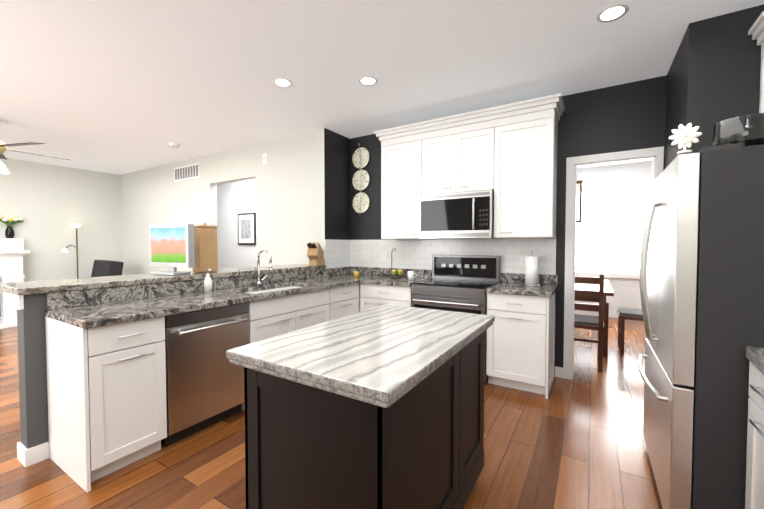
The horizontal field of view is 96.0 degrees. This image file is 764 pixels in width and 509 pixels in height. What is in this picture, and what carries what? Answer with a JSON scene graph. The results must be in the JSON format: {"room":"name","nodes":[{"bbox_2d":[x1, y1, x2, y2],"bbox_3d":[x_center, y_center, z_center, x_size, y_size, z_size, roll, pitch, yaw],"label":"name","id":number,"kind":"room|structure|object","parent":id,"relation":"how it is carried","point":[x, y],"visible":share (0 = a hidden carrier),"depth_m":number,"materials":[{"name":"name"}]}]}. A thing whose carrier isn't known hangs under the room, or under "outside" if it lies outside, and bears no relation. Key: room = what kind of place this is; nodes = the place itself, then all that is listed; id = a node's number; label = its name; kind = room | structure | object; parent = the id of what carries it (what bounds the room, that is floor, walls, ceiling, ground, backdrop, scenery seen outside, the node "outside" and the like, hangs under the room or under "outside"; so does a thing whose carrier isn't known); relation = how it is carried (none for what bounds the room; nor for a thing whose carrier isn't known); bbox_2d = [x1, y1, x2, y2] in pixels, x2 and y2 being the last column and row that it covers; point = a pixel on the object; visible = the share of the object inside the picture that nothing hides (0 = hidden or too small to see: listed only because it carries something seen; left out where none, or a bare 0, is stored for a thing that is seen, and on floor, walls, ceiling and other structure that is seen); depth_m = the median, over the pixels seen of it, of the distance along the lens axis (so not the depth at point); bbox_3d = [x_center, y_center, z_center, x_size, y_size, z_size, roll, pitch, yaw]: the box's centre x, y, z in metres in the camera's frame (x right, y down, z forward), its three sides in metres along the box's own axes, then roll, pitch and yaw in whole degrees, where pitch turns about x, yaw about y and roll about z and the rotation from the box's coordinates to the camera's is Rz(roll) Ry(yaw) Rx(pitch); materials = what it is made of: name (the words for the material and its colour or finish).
{"room":"kitchen","nodes":[
{"label":"kitchen","id":0,"kind":"room"},
{"bbox_2d":[0,158,122,281],"bbox_3d":[-6.876,-0.200,4.774,0.120,2.740,5.800,1,2,32],"label":"wall","id":1,"kind":"structure","parent":0,"point":[49,204],"depth_m":6.29,"materials":[{"name":"white paint"}]},
{"bbox_2d":[17,128,349,448],"bbox_3d":[-1.321,-0.161,3.379,0.130,2.740,3.170,1,2,32],"label":"wall","id":2,"kind":"structure","parent":0,"point":[31,332],"depth_m":2.09,"materials":[{"name":"grey paint"}]},
{"bbox_2d":[11,294,48,461],"bbox_3d":[-1.526,0.707,3.213,0.020,1.015,2.669,1,2,32],"label":"baseboard","id":3,"kind":"structure","parent":2,"relation":"attached to","point":[26,457],"depth_m":2.04,"materials":[{"name":"white wood"}]},
{"bbox_2d":[0,264,325,294],"bbox_3d":[-1.597,0.266,3.236,0.500,0.215,2.676,1,2,32],"label":"raised bar","id":4,"kind":"object","parent":2,"relation":"on","point":[38,287],"visible":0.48,"depth_m":2.50,"materials":[{"name":"stone"}]},
{"bbox_2d":[149,224,194,274],"bbox_3d":[-1.787,-0.044,2.900,0.470,0.420,0.160,1,2,22],"label":"television","id":5,"kind":"object","parent":4,"relation":"on","point":[171,247],"visible":1,"depth_m":2.86,"materials":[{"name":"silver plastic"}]},
{"bbox_2d":[193,223,217,272],"bbox_3d":[-1.621,-0.067,3.150,0.130,0.451,0.190,1,2,32],"label":"canister","id":6,"kind":"object","parent":4,"relation":"on","point":[205,246],"visible":0.94,"depth_m":3.09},
{"bbox_2d":[307,242,324,265],"bbox_3d":[-0.810,-0.007,4.149,0.242,0.276,0.347,1,2,32],"label":"knife block","id":7,"kind":"object","parent":4,"relation":"on","point":[315,253],"visible":1,"depth_m":4.09,"materials":[{"name":"brown wood"}]},
{"bbox_2d":[121,129,316,274],"bbox_3d":[-3.110,-0.229,5.796,5.470,2.740,0.120,1,2,32],"label":"wall","id":8,"kind":"structure","parent":0,"point":[285,176],"depth_m":5.02,"materials":[{"name":"white paint"}]},
{"bbox_2d":[174,163,199,181],"bbox_3d":[-3.299,-1.380,5.800,0.750,0.240,0.014,1,2,32],"label":"air vent","id":9,"kind":"object","parent":8,"relation":"in","point":[186,172],"visible":1,"depth_m":5.78,"materials":[{"name":"white metal"}]},
{"bbox_2d":[263,153,266,164],"bbox_3d":[-1.631,-1.331,4.781,0.085,0.150,0.009,1,2,32],"label":"box","id":10,"kind":"object","parent":8,"relation":"attached to","point":[264,158],"visible":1,"depth_m":4.77,"materials":[{"name":"white plastic"}]},
{"bbox_2d":[217,179,256,268],"bbox_3d":[-2.111,-0.255,6.708,5.520,2.740,0.120,1,2,32],"label":"wall","id":11,"kind":"structure","parent":0,"point":[234,199],"depth_m":7.23,"materials":[{"name":"white paint"}]},
{"bbox_2d":[238,212,255,244],"bbox_3d":[-2.761,-0.519,7.008,0.550,0.650,0.033,1,2,32],"label":"framed picture","id":12,"kind":"object","parent":11,"relation":"attached to","point":[246,228],"visible":0.98,"depth_m":6.98,"materials":[{"name":"white paper"}]},
{"bbox_2d":[0,317,662,508],"bbox_3d":[-0.481,1.252,3.649,14.500,0.100,11.100,1,2,32],"label":"floor","id":13,"kind":"structure","parent":0,"point":[577,441],"depth_m":2.10,"materials":[{"name":"brown wood"}]},
{"bbox_2d":[0,238,29,328],"bbox_3d":[-6.422,0.460,4.938,0.500,1.410,1.960,1,2,32],"label":"fireplace mantel","id":14,"kind":"object","parent":13,"relation":"on","point":[12,251],"visible":0.73,"depth_m":5.60,"materials":[{"name":"white stone"}]},
{"bbox_2d":[0,216,22,237],"bbox_3d":[-6.162,-0.451,5.691,0.149,0.366,0.320,1,2,32],"label":"vase","id":15,"kind":"object","parent":14,"relation":"on","point":[9,231],"visible":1,"depth_m":5.67,"materials":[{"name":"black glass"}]},
{"bbox_2d":[62,224,79,277],"bbox_3d":[-5.655,0.286,6.314,0.345,1.680,0.404,1,2,32],"label":"floor lamp","id":16,"kind":"object","parent":13,"relation":"on","point":[76,226],"visible":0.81,"depth_m":6.36,"materials":[{"name":"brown metal"}]},
{"bbox_2d":[45,316,166,492],"bbox_3d":[-1.692,0.811,2.118,0.576,0.870,0.403,1,2,32],"label":"base cabinet","id":17,"kind":"object","parent":13,"relation":"on","point":[106,393],"depth_m":1.94,"materials":[{"name":"white wood"}]},
{"bbox_2d":[91,260,123,276],"bbox_3d":[-5.110,0.621,5.936,1.100,1.031,0.907,1,2,32],"label":"recliner chair","id":18,"kind":"object","parent":13,"relation":"on","point":[101,268],"visible":0.02,"depth_m":6.04,"materials":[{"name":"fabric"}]},
{"bbox_2d":[161,302,248,446],"bbox_3d":[-1.393,0.801,2.532,0.611,0.865,0.601,1,2,32],"label":"dishwasher","id":19,"kind":"object","parent":13,"relation":"on","point":[204,382],"visible":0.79,"depth_m":2.34,"materials":[{"name":"silver metal"}]},
{"bbox_2d":[241,286,336,409],"bbox_3d":[-1.000,0.779,3.245,0.576,0.870,1.011,1,2,32],"label":"base cabinet","id":20,"kind":"object","parent":13,"relation":"on","point":[272,317],"depth_m":2.97,"materials":[{"name":"white wood"}]},
{"bbox_2d":[45,266,376,328],"bbox_3d":[-0.975,0.273,3.225,0.630,0.142,3.068,1,2,32],"label":"countertop","id":21,"kind":"structure","parent":20,"relation":"on","point":[91,308],"depth_m":2.48,"materials":[{"name":"stone"}]},
{"bbox_2d":[204,269,211,292],"bbox_3d":[-1.441,0.216,2.860,0.082,0.194,0.064,1,2,32],"label":"soap dispenser","id":22,"kind":"object","parent":21,"relation":"on","point":[207,284],"visible":1,"depth_m":2.84,"materials":[{"name":"white plastic"}]},
{"bbox_2d":[256,249,271,285],"bbox_3d":[-1.102,0.123,3.304,0.215,0.356,0.134,1,2,32],"label":"gooseneck faucet","id":23,"kind":"object","parent":21,"relation":"on","point":[258,282],"visible":1,"depth_m":3.30,"materials":[{"name":"silver metal"}]},
{"bbox_2d":[325,284,360,321],"bbox_3d":[-0.619,0.763,3.804,0.642,0.870,0.596,1,2,32],"label":"base cabinet","id":24,"kind":"object","parent":13,"relation":"on","point":[342,301],"depth_m":3.64,"materials":[{"name":"white wood"}]},
{"bbox_2d":[244,332,483,508],"bbox_3d":[0.022,0.828,1.597,0.618,0.865,1.078,1,2,32],"label":"base cabinet","id":25,"kind":"object","parent":13,"relation":"on","point":[419,445],"visible":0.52,"depth_m":1.19,"materials":[{"name":"black wood"}]},
{"bbox_2d":[226,304,494,407],"bbox_3d":[0.022,0.370,1.585,0.700,0.050,1.160,1,2,32],"label":"countertop","id":26,"kind":"structure","parent":25,"relation":"on","point":[386,356],"depth_m":1.27,"materials":[{"name":"white stone"}]},
{"bbox_2d":[361,284,410,311],"bbox_3d":[0.149,0.758,3.965,0.670,0.870,0.654,1,2,32],"label":"base cabinet","id":27,"kind":"object","parent":13,"relation":"on","point":[372,296],"depth_m":3.73,"materials":[{"name":"white wood"}]},
{"bbox_2d":[361,268,431,286],"bbox_3d":[0.186,0.253,3.938,0.604,0.140,0.638,1,2,32],"label":"countertop","id":28,"kind":"structure","parent":27,"relation":"on","point":[379,276],"depth_m":4.08,"materials":[{"name":"stone"}]},
{"bbox_2d":[386,248,406,278],"bbox_3d":[0.171,0.102,4.050,0.246,0.352,0.246,1,2,32],"label":"wire fruit basket","id":29,"kind":"object","parent":28,"relation":"on","point":[396,272],"visible":1,"depth_m":4.04,"materials":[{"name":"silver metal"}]},
{"bbox_2d":[407,271,416,279],"bbox_3d":[0.340,0.237,3.880,0.109,0.095,0.079,1,2,32],"label":"mug","id":30,"kind":"object","parent":28,"relation":"on","point":[411,275],"visible":1,"depth_m":3.85,"materials":[{"name":"ceramic"}]},
{"bbox_2d":[410,255,500,382],"bbox_3d":[0.762,0.609,3.573,0.762,1.190,0.675,1,2,32],"label":"range","id":31,"kind":"object","parent":13,"relation":"on","point":[458,283],"visible":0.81,"depth_m":3.50,"materials":[{"name":"silver metal"}]},
{"bbox_2d":[486,291,555,398],"bbox_3d":[1.325,0.778,3.264,0.518,0.870,0.621,1,2,32],"label":"base cabinet","id":32,"kind":"object","parent":13,"relation":"on","point":[520,353],"visible":0.92,"depth_m":3.03,"materials":[{"name":"white wood"}]},
{"bbox_2d":[486,273,557,296],"bbox_3d":[1.333,0.273,3.246,0.535,0.140,0.618,1,2,32],"label":"countertop","id":33,"kind":"structure","parent":32,"relation":"on","point":[511,283],"depth_m":3.25,"materials":[{"name":"stone"}]},
{"bbox_2d":[524,251,539,285],"bbox_3d":[1.456,0.131,3.333,0.150,0.337,0.150,1,2,32],"label":"paper towel roll","id":34,"kind":"object","parent":33,"relation":"on","point":[532,270],"visible":1,"depth_m":3.28,"materials":[{"name":"white paper"}]},
{"bbox_2d":[574,275,603,372],"bbox_3d":[2.172,0.698,3.789,0.460,1.000,0.440,1,2,32],"label":"dining chair","id":35,"kind":"object","parent":13,"relation":"on","point":[589,322],"visible":0.52,"depth_m":3.55,"materials":[{"name":"brown wood"}]},
{"bbox_2d":[575,280,613,357],"bbox_3d":[2.644,0.787,4.887,1.000,0.760,1.700,1,2,32],"label":"dining table","id":36,"kind":"object","parent":13,"relation":"on","point":[608,290],"visible":0.35,"depth_m":4.01,"materials":[{"name":"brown wood"}]},
{"bbox_2d":[616,307,643,355],"bbox_3d":[3.099,0.688,4.135,0.440,1.000,0.460,1,2,32],"label":"dining chair","id":37,"kind":"object","parent":13,"relation":"on","point":[623,314],"visible":0.44,"depth_m":4.05,"materials":[{"name":"brown wood"}]},
{"bbox_2d":[638,143,763,508],"bbox_3d":[1.799,0.403,1.668,0.886,1.710,0.910,1,2,32],"label":"fridge","id":38,"kind":"object","parent":13,"relation":"on","point":[702,275],"visible":1,"depth_m":1.42,"materials":[{"name":"silver metal"}]},
{"bbox_2d":[669,123,701,154],"bbox_3d":[1.286,-0.492,1.459,0.109,0.127,0.048,1,2,32],"label":"figurine","id":39,"kind":"object","parent":38,"relation":"on","point":[685,136],"visible":1,"depth_m":1.45,"materials":[{"name":"white ceramic"}]},
{"bbox_2d":[713,113,763,146],"bbox_3d":[1.587,-0.510,1.520,0.180,0.160,0.180,1,2,32],"label":"vase","id":40,"kind":"object","parent":38,"relation":"on","point":[725,131],"visible":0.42,"depth_m":1.46,"materials":[{"name":"silver metal"}]},
{"bbox_2d":[745,362,763,508],"bbox_3d":[1.392,0.850,0.745,0.634,0.870,1.079,1,2,32],"label":"base cabinet","id":41,"kind":"object","parent":13,"relation":"on","point":[754,496],"depth_m":1.29,"materials":[{"name":"white wood"}]},
{"bbox_2d":[746,346,763,374],"bbox_3d":[1.350,0.347,0.736,0.711,0.145,1.115,1,2,32],"label":"countertop","id":42,"kind":"structure","parent":41,"relation":"on","point":[755,356],"depth_m":1.25,"materials":[{"name":"stone"}]},
{"bbox_2d":[0,0,763,174],"bbox_3d":[-0.481,-1.587,3.569,14.500,0.100,11.100,1,2,32],"label":"ceiling","id":43,"kind":"structure","parent":0,"point":[120,87],"depth_m":2.72,"materials":[{"name":"white paint"}]},
{"bbox_2d":[0,141,68,173],"bbox_3d":[-4.389,-1.246,3.912,1.332,0.600,1.282,1,2,32],"label":"ceiling fan light","id":44,"kind":"object","parent":43,"relation":"hanging from","point":[3,168],"visible":1,"depth_m":3.89,"materials":[{"name":"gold metal"}]},
{"bbox_2d":[168,142,180,147],"bbox_3d":[-2.948,-1.550,4.884,0.150,0.049,0.150,1,2,32],"label":"smoke detector","id":45,"kind":"object","parent":43,"relation":"attached to","point":[174,144],"visible":1,"depth_m":4.84,"materials":[{"name":"white plastic"}]},
{"bbox_2d":[273,78,292,86],"bbox_3d":[-0.878,-1.518,3.039,0.170,0.005,0.170,1,2,32],"label":"recessed light","id":46,"kind":"object","parent":43,"relation":"in","point":[282,82],"visible":1,"depth_m":3.03,"materials":[{"name":"white"}]},
{"bbox_2d":[358,76,377,85],"bbox_3d":[-0.121,-1.517,3.010,0.170,0.005,0.170,1,2,32],"label":"recessed light","id":47,"kind":"object","parent":43,"relation":"in","point":[368,80],"visible":1,"depth_m":3.00,"materials":[{"name":"white"}]},
{"bbox_2d":[576,180,582,223],"bbox_3d":[2.583,-0.999,4.698,0.280,1.140,0.280,1,2,32],"label":"lantern pendant light","id":48,"kind":"object","parent":43,"relation":"hanging from","point":[579,183],"visible":0.31,"depth_m":4.54,"materials":[{"name":"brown metal"}]},
{"bbox_2d":[596,4,628,22],"bbox_3d":[1.427,-1.492,2.130,0.170,0.005,0.170,1,2,32],"label":"recessed light","id":49,"kind":"object","parent":43,"relation":"in","point":[612,13],"visible":1,"depth_m":2.13,"materials":[{"name":"white plastic"}]},
{"bbox_2d":[350,75,666,375],"bbox_3d":[1.018,-0.175,3.874,3.580,2.740,0.120,1,2,32],"label":"wall","id":50,"kind":"structure","parent":0,"point":[624,117],"depth_m":3.24,"materials":[{"name":"black paint"}]},
{"bbox_2d":[352,143,368,212],"bbox_3d":[-0.281,-0.987,4.544,0.276,0.965,0.041,1,2,32],"label":"plates","id":51,"kind":"object","parent":50,"relation":"attached to","point":[360,179],"visible":1,"depth_m":4.55,"materials":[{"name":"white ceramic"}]},
{"bbox_2d":[381,137,425,238],"bbox_3d":[0.329,-0.725,3.998,0.578,1.088,0.360,1,2,32],"label":"upper cabinet","id":52,"kind":"object","parent":50,"relation":"attached to","point":[403,163],"depth_m":3.86,"materials":[{"name":"white wood"}]},
{"bbox_2d":[325,238,555,274],"bbox_3d":[0.502,0.056,3.822,2.520,0.462,0.520,1,2,32],"label":"tile backsplash","id":53,"kind":"structure","parent":50,"relation":"attached to","point":[412,253],"depth_m":4.08,"materials":[{"name":"white tile"}]},
{"bbox_2d":[362,251,368,258],"bbox_3d":[-0.222,0.006,4.553,0.120,0.115,0.012,1,2,32],"label":"switch plate","id":54,"kind":"object","parent":53,"relation":"attached to","point":[365,254],"visible":1,"depth_m":4.55,"materials":[{"name":"white plastic"}]},
{"bbox_2d":[382,251,386,259],"bbox_3d":[0.033,0.011,4.396,0.075,0.115,0.012,1,2,32],"label":"electrical outlet plate","id":55,"kind":"object","parent":53,"relation":"attached to","point":[384,255],"visible":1,"depth_m":4.40,"materials":[{"name":"white plastic"}]},
{"bbox_2d":[519,256,524,266],"bbox_3d":[1.448,0.075,3.530,0.075,0.115,0.012,1,2,32],"label":"electrical outlet plate","id":56,"kind":"object","parent":53,"relation":"attached to","point":[521,261],"visible":0.79,"depth_m":3.54,"materials":[{"name":"white plastic"}]},
{"bbox_2d":[426,125,493,194],"bbox_3d":[0.849,-0.949,3.671,0.766,0.620,0.360,1,2,32],"label":"upper cabinet","id":57,"kind":"object","parent":50,"relation":"attached to","point":[459,160],"depth_m":3.49,"materials":[{"name":"white wood"}]},
{"bbox_2d":[419,190,493,238],"bbox_3d":[0.819,-0.399,3.637,0.756,0.458,0.478,1,2,32],"label":"microwave","id":58,"kind":"object","parent":57,"relation":"attached to","point":[464,215],"visible":1,"depth_m":3.46,"materials":[{"name":"silver metal"}]},
{"bbox_2d":[490,113,557,237],"bbox_3d":[1.370,-0.706,3.359,0.578,1.088,0.360,1,2,32],"label":"upper cabinet","id":59,"kind":"object","parent":50,"relation":"attached to","point":[506,154],"depth_m":3.19,"materials":[{"name":"white wood"}]},
{"bbox_2d":[555,146,663,379],"bbox_3d":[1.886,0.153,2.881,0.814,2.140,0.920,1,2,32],"label":"door frame","id":60,"kind":"structure","parent":50,"relation":"attached to","point":[656,154],"depth_m":3.30,"materials":[{"name":"white wood"}]},
{"bbox_2d":[574,160,651,317],"bbox_3d":[3.898,-0.245,6.329,4.320,2.740,0.120,1,2,32],"label":"wall","id":61,"kind":"structure","parent":0,"point":[626,291],"depth_m":6.07,"materials":[{"name":"white paint"}]},
{"bbox_2d":[575,181,651,278],"bbox_3d":[3.589,-0.427,6.413,2.560,1.660,0.050,1,2,32],"label":"dining room window","id":62,"kind":"structure","parent":61,"relation":"in","point":[609,231],"depth_m":6.12,"materials":[{"name":"white glass"}]},
{"bbox_2d":[665,4,763,167],"bbox_3d":[2.517,-0.133,2.416,0.740,2.740,0.800,1,2,32],"label":"wall jog","id":63,"kind":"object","parent":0,"point":[713,75],"visible":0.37,"depth_m":2.18,"materials":[{"name":"black paint"}]},
{"bbox_2d":[748,11,763,112],"bbox_3d":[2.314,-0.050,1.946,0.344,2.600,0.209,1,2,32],"label":"upper cabinet","id":64,"kind":"object","parent":63,"relation":"attached to","point":[756,30],"visible":0.04,"depth_m":2.04,"materials":[{"name":"white wood"}]}
]}

